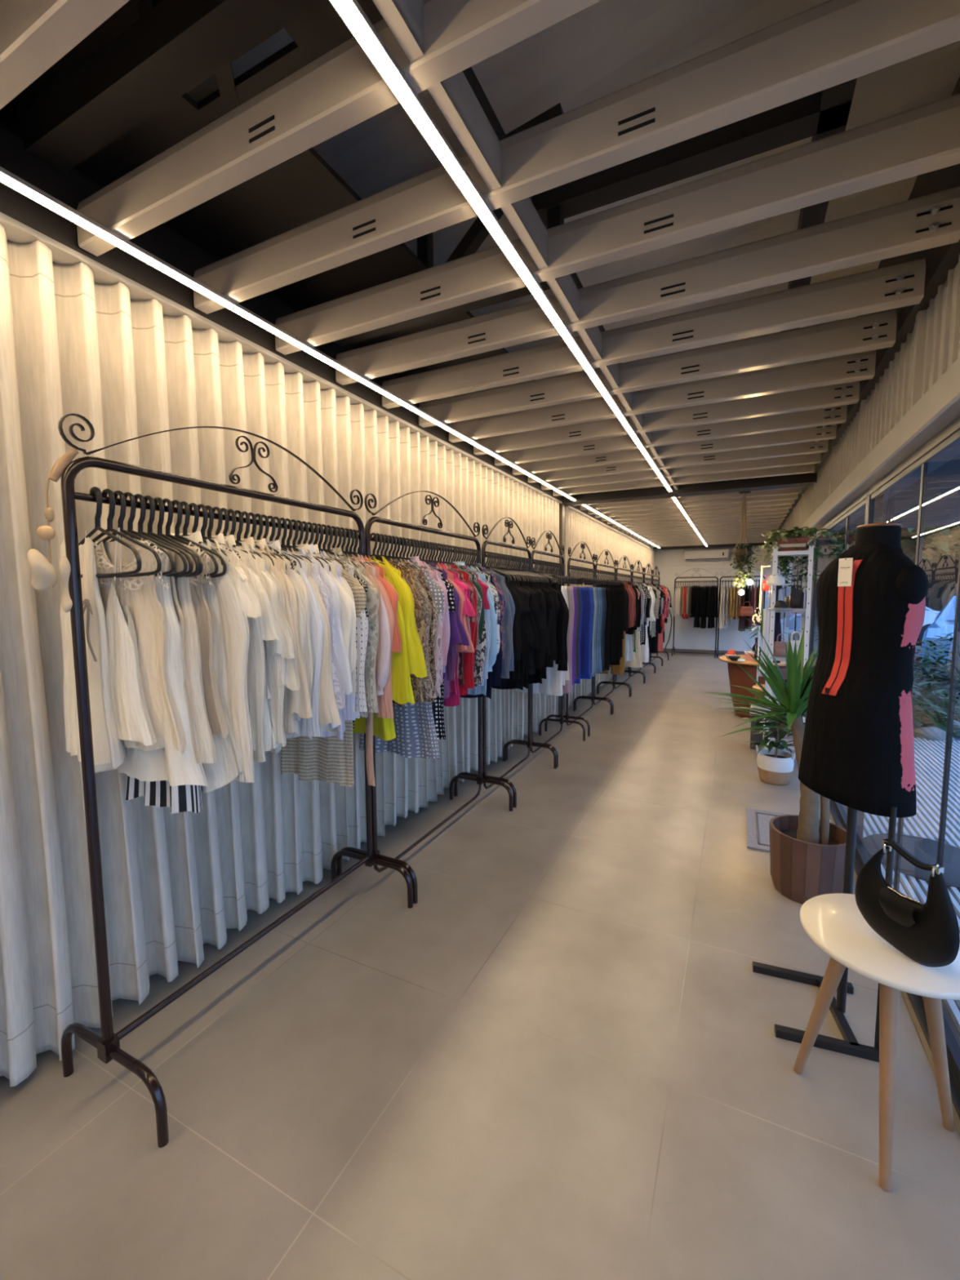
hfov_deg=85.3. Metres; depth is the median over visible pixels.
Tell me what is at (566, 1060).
floor
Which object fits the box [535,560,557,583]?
clothes hanger
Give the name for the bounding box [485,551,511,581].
clothes hanger
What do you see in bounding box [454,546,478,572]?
clothes hanger
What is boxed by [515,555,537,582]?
clothes hanger
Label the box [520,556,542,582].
clothes hanger
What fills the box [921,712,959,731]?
rock
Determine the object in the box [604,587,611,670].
trousers
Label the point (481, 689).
blouse
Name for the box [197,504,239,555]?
clothes hanger
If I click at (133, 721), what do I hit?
camisole
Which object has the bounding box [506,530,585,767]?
clothes rack
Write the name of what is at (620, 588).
trousers
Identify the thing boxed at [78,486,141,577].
clothes hanger
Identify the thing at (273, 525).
clothes hanger
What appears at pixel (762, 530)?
joist
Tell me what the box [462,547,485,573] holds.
clothes hanger
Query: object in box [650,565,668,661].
clothes rack
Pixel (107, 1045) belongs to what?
clothes rack
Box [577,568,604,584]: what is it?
clothes hanger
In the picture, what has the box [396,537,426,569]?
clothes hanger
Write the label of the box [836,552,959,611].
warehouse
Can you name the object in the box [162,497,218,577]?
clothes hanger
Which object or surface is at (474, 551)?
clothes hanger
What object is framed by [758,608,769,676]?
scarf
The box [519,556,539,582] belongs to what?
clothes hanger
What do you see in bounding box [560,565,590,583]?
clothes hanger
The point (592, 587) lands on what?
trousers
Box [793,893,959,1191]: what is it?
side table
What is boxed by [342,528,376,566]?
clothes hanger
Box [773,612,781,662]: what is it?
trousers
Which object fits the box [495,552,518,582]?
clothes hanger
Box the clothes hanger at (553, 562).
[551,562,570,582]
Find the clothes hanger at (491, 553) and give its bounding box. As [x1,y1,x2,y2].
[486,551,512,580]
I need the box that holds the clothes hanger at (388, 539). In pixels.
[381,534,414,568]
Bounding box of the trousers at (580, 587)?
[580,586,582,644]
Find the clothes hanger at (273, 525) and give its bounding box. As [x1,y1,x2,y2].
[264,515,303,560]
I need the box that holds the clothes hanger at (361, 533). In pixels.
[354,529,385,564]
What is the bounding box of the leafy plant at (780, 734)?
[739,711,806,758]
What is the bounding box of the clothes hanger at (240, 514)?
[235,510,274,565]
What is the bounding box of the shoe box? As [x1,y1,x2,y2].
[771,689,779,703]
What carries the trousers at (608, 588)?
hanging from the clothes hanger
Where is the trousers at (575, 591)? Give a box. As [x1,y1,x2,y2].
[573,586,577,681]
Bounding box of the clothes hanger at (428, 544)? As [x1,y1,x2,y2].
[423,541,451,571]
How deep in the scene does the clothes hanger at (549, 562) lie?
4.56 m
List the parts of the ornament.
cord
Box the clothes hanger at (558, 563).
[556,563,575,582]
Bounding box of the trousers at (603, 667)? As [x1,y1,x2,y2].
[601,587,606,671]
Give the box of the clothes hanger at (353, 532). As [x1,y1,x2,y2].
[346,528,378,565]
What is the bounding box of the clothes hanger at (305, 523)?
[298,520,333,560]
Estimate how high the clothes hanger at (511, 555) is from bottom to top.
0.219 m
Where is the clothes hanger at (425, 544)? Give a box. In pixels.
[420,540,447,570]
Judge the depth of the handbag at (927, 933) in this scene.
1.27 m
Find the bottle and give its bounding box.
[751,637,760,657]
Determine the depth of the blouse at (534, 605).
3.52 m
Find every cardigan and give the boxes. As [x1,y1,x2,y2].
[511,578,533,680]
[526,580,542,668]
[527,582,551,676]
[546,581,558,660]
[676,586,681,616]
[689,585,694,617]
[698,586,702,617]
[712,586,718,617]
[718,586,723,628]
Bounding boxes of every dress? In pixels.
[124,571,202,813]
[280,552,366,786]
[349,554,382,786]
[359,560,444,759]
[423,561,456,739]
[441,563,471,706]
[624,627,640,667]
[624,633,633,661]
[626,631,643,667]
[631,583,639,649]
[633,630,635,652]
[637,583,647,644]
[638,582,650,642]
[640,582,653,662]
[640,583,649,644]
[646,633,648,658]
[648,583,657,637]
[648,585,655,635]
[649,585,657,649]
[649,585,661,652]
[650,584,661,626]
[651,584,659,636]
[657,585,666,632]
[657,585,668,651]
[657,586,665,633]
[660,585,668,643]
[661,585,667,631]
[683,586,688,618]
[749,586,755,626]
[798,546,925,817]
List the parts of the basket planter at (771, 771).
handle, handle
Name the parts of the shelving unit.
post, post, post, post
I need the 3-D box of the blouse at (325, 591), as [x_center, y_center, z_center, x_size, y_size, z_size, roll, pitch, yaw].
[-0.718,-0.032,1.934,0.592,0.610,0.077,3,6,30]
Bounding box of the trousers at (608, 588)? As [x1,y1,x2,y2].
[607,587,610,662]
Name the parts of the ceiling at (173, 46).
post, post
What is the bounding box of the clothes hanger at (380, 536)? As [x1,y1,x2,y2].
[371,533,408,573]
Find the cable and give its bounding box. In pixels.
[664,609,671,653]
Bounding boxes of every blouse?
[203,539,262,617]
[219,541,279,750]
[239,542,294,748]
[248,543,300,753]
[259,544,312,718]
[273,546,313,720]
[286,547,341,724]
[294,548,335,647]
[297,548,345,709]
[305,549,352,728]
[330,551,368,718]
[333,555,368,728]
[338,552,379,702]
[351,554,390,695]
[356,554,394,718]
[364,555,397,682]
[373,555,427,678]
[373,557,419,706]
[399,558,431,691]
[403,559,438,697]
[410,560,442,696]
[417,560,444,682]
[417,560,447,665]
[429,562,456,698]
[431,561,469,677]
[435,562,475,677]
[444,563,471,675]
[448,563,475,685]
[450,564,477,665]
[457,565,482,667]
[458,564,486,686]
[459,564,484,669]
[462,564,489,609]
[467,567,494,695]
[475,566,498,600]
[475,567,500,659]
[480,566,504,675]
[483,567,506,657]
[487,568,509,676]
[488,568,515,671]
[491,573,539,690]
[500,573,522,671]
[508,577,530,675]
[511,576,537,666]
[515,576,538,668]
[520,576,542,669]
[530,577,548,651]
[535,578,551,655]
[537,579,554,679]
[544,581,559,608]
[547,577,564,653]
[626,582,635,626]
[631,582,642,628]
[632,582,643,627]
[635,582,644,631]
[644,583,655,626]
[645,584,655,630]
[660,586,667,619]
[662,585,670,617]
[672,586,677,617]
[675,586,679,614]
[732,586,735,617]
[760,591,764,613]
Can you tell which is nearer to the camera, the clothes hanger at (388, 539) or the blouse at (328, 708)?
the blouse at (328, 708)
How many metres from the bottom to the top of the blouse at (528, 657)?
0.683 m
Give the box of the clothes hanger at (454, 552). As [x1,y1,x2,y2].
[450,545,475,573]
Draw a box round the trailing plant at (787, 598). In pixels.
[780,555,816,607]
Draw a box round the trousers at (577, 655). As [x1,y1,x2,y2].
[576,586,580,678]
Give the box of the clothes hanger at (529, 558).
[528,558,549,582]
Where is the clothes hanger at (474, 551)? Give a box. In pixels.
[471,549,475,564]
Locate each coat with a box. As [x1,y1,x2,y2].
[693,585,699,627]
[700,585,706,628]
[706,585,714,628]
[737,587,745,631]
[745,585,751,628]
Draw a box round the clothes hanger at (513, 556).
[512,555,535,582]
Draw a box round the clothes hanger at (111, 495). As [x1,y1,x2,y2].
[91,488,161,577]
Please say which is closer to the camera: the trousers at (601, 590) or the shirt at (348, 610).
the shirt at (348, 610)
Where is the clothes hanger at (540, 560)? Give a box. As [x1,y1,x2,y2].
[538,560,559,579]
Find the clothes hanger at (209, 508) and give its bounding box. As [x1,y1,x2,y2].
[204,505,241,560]
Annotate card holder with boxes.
[744,651,755,660]
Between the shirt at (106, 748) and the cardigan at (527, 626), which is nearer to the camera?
the shirt at (106, 748)
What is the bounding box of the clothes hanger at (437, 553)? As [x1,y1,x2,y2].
[432,542,459,572]
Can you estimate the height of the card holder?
0.095 m
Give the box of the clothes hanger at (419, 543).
[413,539,439,568]
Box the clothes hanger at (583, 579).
[555,564,586,582]
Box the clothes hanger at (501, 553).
[493,553,524,582]
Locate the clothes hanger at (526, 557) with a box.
[524,557,546,582]
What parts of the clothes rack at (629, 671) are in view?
frame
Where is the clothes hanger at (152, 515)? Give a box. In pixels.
[136,495,199,577]
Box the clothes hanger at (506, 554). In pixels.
[497,554,528,582]
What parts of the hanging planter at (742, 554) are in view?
pot, ceiling plate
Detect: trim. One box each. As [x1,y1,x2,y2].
[0,124,657,551]
[558,504,564,715]
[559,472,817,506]
[653,542,772,550]
[767,356,959,564]
[775,168,959,536]
[777,415,959,563]
[804,493,884,842]
[829,799,959,1119]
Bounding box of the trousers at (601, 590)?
[600,590,602,647]
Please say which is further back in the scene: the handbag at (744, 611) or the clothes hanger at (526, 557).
the handbag at (744, 611)
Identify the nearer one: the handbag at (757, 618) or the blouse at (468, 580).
the blouse at (468, 580)
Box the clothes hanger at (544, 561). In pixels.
[542,560,563,581]
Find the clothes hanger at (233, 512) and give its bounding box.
[227,508,262,558]
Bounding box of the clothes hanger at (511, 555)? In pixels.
[511,555,533,582]
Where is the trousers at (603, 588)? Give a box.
[602,587,606,666]
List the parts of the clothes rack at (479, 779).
frame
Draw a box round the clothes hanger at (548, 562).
[546,561,566,581]
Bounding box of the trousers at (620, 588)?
[617,588,622,665]
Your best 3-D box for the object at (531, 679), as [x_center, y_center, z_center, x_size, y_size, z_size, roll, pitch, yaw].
[0.302,-0.081,4.000,0.492,0.826,0.066,2,6,29]
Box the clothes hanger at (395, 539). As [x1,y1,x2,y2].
[389,535,420,568]
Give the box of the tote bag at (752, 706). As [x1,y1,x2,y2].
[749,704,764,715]
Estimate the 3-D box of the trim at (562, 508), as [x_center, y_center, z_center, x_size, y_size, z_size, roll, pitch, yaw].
[0.850,-0.326,5.955,0.200,2.400,0.100,2,6,26]
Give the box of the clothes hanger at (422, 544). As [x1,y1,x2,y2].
[417,540,444,571]
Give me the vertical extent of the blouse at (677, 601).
0.649 m
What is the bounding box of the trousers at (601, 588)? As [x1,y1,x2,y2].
[600,587,603,639]
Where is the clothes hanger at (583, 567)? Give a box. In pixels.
[570,567,598,583]
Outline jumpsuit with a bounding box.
[649,584,663,653]
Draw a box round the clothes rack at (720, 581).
[716,568,765,657]
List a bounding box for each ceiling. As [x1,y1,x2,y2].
[0,0,534,399]
[4,0,325,173]
[186,0,959,380]
[333,102,564,346]
[532,90,852,225]
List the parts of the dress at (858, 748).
zip pull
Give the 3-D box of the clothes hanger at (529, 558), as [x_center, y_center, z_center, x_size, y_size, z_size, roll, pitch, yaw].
[0.384,-0.538,4.134,0.335,0.219,0.014,2,5,22]
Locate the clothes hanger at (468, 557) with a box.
[465,547,488,573]
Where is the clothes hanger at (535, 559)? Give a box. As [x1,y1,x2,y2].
[533,559,554,582]
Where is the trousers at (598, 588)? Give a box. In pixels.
[596,587,599,667]
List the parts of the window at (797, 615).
frame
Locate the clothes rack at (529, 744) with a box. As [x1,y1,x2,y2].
[453,517,556,807]
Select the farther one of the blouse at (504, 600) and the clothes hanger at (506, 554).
the clothes hanger at (506, 554)
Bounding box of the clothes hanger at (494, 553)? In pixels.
[488,552,515,580]
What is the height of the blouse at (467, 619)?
0.615 m
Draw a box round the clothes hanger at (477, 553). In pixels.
[474,549,493,573]
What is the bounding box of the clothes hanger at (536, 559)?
[533,559,555,582]
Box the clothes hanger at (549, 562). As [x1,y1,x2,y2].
[548,561,568,582]
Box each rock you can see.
[913,726,955,742]
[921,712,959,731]
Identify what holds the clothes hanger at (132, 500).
hanging from the clothes rack at (107, 1045)
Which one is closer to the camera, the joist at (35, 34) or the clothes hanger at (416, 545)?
the joist at (35, 34)
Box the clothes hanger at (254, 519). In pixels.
[248,512,286,570]
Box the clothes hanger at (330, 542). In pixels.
[324,524,355,562]
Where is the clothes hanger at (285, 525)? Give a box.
[280,517,311,559]
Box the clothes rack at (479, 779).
[336,490,512,903]
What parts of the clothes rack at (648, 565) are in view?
frame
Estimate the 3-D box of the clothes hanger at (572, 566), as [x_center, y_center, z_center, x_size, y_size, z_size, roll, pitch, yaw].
[0.913,-0.655,5.198,0.344,0.177,0.014,2,5,22]
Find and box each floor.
[0,652,959,1279]
[844,736,959,1038]
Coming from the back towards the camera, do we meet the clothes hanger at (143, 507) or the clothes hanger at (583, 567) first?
the clothes hanger at (583, 567)
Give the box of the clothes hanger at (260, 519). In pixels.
[254,513,291,563]
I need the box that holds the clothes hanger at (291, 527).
[282,518,324,568]
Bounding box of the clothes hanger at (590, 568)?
[578,568,605,584]
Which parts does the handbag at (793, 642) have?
handle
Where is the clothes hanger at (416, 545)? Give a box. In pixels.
[410,538,438,568]
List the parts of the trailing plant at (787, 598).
pot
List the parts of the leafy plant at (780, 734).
stem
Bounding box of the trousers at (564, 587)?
[562,586,566,685]
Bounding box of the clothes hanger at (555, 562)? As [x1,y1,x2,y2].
[554,562,573,582]
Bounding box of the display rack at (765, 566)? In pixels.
[751,560,777,684]
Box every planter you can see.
[729,490,761,587]
[755,745,795,785]
[768,814,846,904]
[776,537,808,551]
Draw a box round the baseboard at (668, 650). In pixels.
[662,648,745,654]
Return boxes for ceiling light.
[0,166,576,500]
[328,0,672,491]
[582,504,660,547]
[671,497,707,546]
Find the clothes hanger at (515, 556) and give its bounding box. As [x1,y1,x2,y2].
[512,555,536,582]
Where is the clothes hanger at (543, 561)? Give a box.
[541,560,560,581]
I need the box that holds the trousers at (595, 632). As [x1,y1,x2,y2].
[591,586,597,676]
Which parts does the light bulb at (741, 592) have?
glass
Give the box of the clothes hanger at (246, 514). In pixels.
[241,511,276,558]
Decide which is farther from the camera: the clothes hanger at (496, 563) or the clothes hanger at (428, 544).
the clothes hanger at (496, 563)
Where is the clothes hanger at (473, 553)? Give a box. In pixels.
[470,548,492,573]
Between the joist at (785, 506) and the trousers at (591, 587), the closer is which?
the trousers at (591, 587)
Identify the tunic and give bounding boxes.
[177,541,243,793]
[352,555,415,741]
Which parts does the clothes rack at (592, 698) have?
frame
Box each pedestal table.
[718,654,786,718]
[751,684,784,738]
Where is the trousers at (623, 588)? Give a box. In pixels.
[620,588,624,657]
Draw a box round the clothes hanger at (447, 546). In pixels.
[444,544,469,572]
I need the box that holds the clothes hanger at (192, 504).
[188,502,229,561]
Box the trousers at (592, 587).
[591,586,594,672]
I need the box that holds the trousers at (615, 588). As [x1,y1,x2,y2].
[609,587,617,663]
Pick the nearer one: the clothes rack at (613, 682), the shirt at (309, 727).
the shirt at (309, 727)
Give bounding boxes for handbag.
[739,601,753,616]
[751,608,761,625]
[761,574,769,591]
[773,633,786,657]
[786,631,801,654]
[789,585,802,608]
[801,586,807,608]
[854,838,959,967]
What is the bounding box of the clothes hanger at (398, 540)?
[392,536,422,568]
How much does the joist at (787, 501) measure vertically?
0.133 m
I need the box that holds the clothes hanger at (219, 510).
[212,506,255,559]
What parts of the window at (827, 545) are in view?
frame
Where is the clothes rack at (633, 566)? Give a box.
[616,560,655,683]
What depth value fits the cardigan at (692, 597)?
11.39 m
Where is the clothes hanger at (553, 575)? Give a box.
[537,560,559,581]
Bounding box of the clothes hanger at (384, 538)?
[375,533,410,568]
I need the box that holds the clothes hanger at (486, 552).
[485,551,509,582]
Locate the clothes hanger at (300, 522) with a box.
[293,520,331,562]
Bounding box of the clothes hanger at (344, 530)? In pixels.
[337,527,372,566]
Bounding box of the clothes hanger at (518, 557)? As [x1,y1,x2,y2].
[517,556,538,582]
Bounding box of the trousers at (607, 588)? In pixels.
[604,587,608,669]
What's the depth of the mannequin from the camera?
1.60 m
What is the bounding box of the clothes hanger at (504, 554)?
[496,554,526,581]
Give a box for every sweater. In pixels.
[690,586,693,615]
[704,585,707,615]
[711,585,715,616]
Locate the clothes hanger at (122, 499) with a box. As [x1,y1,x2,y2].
[93,490,175,576]
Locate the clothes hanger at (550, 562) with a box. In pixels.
[549,561,566,582]
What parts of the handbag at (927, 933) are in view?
handle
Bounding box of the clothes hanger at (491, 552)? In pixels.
[488,551,515,582]
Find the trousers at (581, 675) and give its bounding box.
[580,586,591,678]
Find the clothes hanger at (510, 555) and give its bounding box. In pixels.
[499,555,531,582]
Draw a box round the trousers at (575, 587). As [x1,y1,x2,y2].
[574,586,577,679]
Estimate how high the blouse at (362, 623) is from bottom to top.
0.651 m
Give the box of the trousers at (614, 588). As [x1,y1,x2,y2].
[609,587,616,662]
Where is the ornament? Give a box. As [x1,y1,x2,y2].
[26,447,78,612]
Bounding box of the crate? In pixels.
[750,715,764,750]
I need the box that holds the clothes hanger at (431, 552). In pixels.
[426,542,453,570]
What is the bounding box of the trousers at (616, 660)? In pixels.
[609,588,619,665]
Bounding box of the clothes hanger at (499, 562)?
[493,553,519,581]
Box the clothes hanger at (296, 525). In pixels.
[288,519,330,571]
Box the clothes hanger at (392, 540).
[385,535,416,568]
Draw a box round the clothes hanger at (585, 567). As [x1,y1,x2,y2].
[572,567,600,584]
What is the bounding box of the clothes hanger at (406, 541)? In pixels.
[400,537,428,568]
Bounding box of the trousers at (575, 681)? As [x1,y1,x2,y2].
[573,586,582,683]
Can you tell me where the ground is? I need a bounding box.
[911,643,959,738]
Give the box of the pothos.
[754,526,835,580]
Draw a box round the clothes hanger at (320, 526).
[314,523,346,561]
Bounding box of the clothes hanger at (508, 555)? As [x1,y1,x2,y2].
[497,555,528,580]
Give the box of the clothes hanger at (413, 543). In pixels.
[407,538,437,570]
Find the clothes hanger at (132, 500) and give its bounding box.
[107,492,187,577]
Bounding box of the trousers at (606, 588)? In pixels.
[604,587,608,668]
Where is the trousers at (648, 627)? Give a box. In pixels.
[647,589,650,656]
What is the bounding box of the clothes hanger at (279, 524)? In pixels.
[270,516,312,563]
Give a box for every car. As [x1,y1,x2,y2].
[916,605,939,645]
[920,595,959,677]
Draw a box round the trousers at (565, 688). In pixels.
[562,586,572,691]
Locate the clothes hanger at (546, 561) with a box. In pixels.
[545,560,564,581]
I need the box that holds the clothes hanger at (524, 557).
[523,557,544,582]
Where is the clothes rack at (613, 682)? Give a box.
[575,549,631,713]
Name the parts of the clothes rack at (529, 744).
frame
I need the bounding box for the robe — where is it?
[663,585,671,622]
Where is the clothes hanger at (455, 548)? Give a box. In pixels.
[453,546,476,572]
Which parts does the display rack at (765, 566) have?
frame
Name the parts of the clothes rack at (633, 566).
frame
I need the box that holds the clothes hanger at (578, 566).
[564,566,593,583]
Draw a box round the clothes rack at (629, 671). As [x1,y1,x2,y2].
[598,555,644,696]
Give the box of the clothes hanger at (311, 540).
[303,521,345,569]
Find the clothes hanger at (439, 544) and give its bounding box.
[435,542,462,572]
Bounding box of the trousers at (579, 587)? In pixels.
[576,586,581,679]
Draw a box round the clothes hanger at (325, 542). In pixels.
[319,524,357,568]
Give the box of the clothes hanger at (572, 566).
[558,565,588,583]
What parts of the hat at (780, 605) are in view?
crown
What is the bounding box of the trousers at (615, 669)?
[596,631,625,675]
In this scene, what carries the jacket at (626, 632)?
hanging from the clothes hanger
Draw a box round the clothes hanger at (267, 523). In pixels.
[257,514,302,568]
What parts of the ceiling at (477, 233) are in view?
post, post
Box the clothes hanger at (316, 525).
[309,522,344,562]
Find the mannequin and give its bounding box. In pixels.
[751,522,928,1062]
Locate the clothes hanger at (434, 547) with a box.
[431,542,455,571]
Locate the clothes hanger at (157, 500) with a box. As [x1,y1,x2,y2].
[153,497,202,577]
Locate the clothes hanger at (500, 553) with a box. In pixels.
[498,553,521,581]
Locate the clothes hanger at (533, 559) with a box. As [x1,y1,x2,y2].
[533,559,552,582]
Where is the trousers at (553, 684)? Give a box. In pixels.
[515,660,563,694]
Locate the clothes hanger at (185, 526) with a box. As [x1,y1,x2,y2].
[180,501,222,564]
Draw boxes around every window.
[777,562,786,641]
[782,557,798,644]
[794,537,814,718]
[810,513,847,671]
[832,457,923,888]
[837,453,959,531]
[894,429,959,999]
[937,564,959,1081]
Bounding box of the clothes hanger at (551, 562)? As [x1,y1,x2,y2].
[551,561,569,582]
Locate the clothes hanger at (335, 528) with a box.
[328,525,365,568]
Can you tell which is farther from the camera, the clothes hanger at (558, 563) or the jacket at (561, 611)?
the clothes hanger at (558, 563)
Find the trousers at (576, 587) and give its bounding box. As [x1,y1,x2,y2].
[575,586,579,662]
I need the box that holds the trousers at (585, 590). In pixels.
[580,586,591,675]
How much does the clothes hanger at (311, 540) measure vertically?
0.219 m
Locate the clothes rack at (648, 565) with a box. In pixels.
[642,563,662,667]
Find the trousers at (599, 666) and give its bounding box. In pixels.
[596,587,602,672]
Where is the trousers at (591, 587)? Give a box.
[580,586,593,679]
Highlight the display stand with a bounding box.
[775,585,782,602]
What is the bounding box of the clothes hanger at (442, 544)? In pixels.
[438,543,465,572]
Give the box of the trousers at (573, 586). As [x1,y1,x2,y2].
[572,586,575,684]
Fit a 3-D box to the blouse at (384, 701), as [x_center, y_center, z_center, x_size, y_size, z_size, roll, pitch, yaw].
[-0.576,-0.024,2.212,0.503,0.676,0.068,2,6,25]
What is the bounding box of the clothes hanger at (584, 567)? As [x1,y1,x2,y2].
[571,567,599,583]
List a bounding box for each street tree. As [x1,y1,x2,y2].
[831,524,959,560]
[831,528,911,560]
[901,527,959,564]
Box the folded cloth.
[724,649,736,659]
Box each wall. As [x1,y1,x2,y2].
[0,118,437,399]
[653,545,770,651]
[769,253,959,558]
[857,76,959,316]
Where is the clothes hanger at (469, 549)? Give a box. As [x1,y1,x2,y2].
[467,548,489,573]
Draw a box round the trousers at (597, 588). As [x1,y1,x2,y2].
[595,587,599,674]
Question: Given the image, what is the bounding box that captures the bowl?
[728,655,740,661]
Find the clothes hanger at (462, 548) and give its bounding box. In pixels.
[459,546,484,573]
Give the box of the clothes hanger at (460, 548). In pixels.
[457,546,480,573]
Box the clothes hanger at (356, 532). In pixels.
[350,528,378,564]
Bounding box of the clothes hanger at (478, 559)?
[473,549,498,574]
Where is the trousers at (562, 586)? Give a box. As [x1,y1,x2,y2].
[521,586,564,695]
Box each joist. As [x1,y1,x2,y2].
[0,0,423,109]
[76,0,600,256]
[193,0,959,314]
[275,93,959,355]
[335,186,959,385]
[382,257,925,408]
[418,309,897,427]
[448,349,875,442]
[473,381,859,455]
[494,404,847,466]
[512,423,836,475]
[527,440,828,483]
[541,453,821,490]
[552,463,814,496]
[572,486,804,506]
[580,487,801,510]
[587,493,797,514]
[595,499,794,518]
[601,504,791,521]
[607,508,789,524]
[612,512,786,527]
[617,516,784,529]
[622,520,782,532]
[626,523,781,533]
[630,525,779,536]
[633,528,777,537]
[637,530,776,539]
[640,533,773,541]
[643,535,765,542]
[646,537,772,544]
[648,539,768,546]
[651,540,769,547]
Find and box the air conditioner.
[684,547,728,560]
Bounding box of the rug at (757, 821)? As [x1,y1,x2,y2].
[746,807,833,852]
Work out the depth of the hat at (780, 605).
4.13 m
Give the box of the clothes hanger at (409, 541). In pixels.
[404,537,434,570]
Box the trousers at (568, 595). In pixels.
[562,586,570,685]
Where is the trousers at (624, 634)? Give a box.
[623,634,625,671]
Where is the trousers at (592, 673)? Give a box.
[591,586,595,675]
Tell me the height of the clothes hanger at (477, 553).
0.219 m
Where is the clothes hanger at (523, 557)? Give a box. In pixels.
[522,557,542,582]
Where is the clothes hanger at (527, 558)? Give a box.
[524,558,547,582]
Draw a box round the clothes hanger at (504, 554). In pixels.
[494,554,525,581]
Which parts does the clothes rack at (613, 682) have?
frame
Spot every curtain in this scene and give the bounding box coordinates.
[0,212,562,1087]
[563,506,656,710]
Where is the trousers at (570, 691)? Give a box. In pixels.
[562,586,573,693]
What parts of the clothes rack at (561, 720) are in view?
frame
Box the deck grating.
[845,737,959,1032]
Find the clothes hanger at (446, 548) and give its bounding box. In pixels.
[442,544,466,571]
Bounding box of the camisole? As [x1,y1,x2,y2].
[85,527,156,745]
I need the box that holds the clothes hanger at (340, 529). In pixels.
[333,526,365,564]
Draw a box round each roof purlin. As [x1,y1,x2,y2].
[462,66,622,364]
[780,77,857,332]
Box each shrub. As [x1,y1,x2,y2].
[911,670,959,738]
[912,640,959,717]
[913,632,959,703]
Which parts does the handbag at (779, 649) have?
handle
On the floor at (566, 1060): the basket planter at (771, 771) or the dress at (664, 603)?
the basket planter at (771, 771)
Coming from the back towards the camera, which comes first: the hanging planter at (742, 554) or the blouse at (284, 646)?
the hanging planter at (742, 554)
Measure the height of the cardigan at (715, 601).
0.710 m
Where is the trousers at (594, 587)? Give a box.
[593,586,596,657]
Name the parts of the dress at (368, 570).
sash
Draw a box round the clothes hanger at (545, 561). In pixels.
[544,560,564,581]
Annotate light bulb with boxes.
[738,580,744,595]
[746,562,752,585]
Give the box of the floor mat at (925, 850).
[862,833,959,887]
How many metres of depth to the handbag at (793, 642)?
4.16 m
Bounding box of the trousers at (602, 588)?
[600,587,604,670]
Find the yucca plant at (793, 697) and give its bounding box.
[700,625,839,861]
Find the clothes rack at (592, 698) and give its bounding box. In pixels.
[544,542,612,736]
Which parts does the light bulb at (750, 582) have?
glass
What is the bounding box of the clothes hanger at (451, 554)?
[448,545,471,571]
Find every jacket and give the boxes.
[489,568,512,678]
[501,574,526,683]
[502,573,541,668]
[528,577,546,666]
[543,577,564,661]
[549,578,567,664]
[622,581,634,626]
[622,582,633,622]
[625,582,635,627]
[625,582,638,634]
[627,582,638,631]
[630,582,640,626]
[641,582,651,625]
[653,584,662,614]
[679,586,683,615]
[681,586,686,617]
[684,585,689,614]
[724,586,730,625]
[733,586,739,619]
[743,585,747,617]
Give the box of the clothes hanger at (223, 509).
[220,507,254,554]
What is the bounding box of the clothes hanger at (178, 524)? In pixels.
[171,499,226,577]
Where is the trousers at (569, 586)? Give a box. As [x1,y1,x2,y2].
[568,586,572,678]
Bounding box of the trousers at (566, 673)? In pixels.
[564,586,569,679]
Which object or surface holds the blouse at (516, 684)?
hanging from the clothes hanger at (499, 562)
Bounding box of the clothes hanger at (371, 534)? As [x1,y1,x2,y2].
[370,532,401,570]
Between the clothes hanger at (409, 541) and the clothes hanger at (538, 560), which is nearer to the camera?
the clothes hanger at (409, 541)
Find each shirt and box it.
[94,541,208,786]
[170,530,254,782]
[205,533,265,762]
[223,534,285,751]
[234,537,297,746]
[253,537,306,734]
[266,539,324,739]
[289,543,356,732]
[308,543,355,740]
[313,544,355,733]
[325,546,378,717]
[377,557,425,702]
[400,559,435,702]
[404,555,449,684]
[449,560,490,682]
[462,561,497,685]
[471,563,507,658]
[721,585,727,629]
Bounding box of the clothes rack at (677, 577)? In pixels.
[671,568,718,657]
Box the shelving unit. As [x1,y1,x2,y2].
[762,545,813,753]
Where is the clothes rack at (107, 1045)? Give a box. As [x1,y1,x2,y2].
[57,413,413,1147]
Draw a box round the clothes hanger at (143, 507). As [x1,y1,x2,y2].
[129,493,193,577]

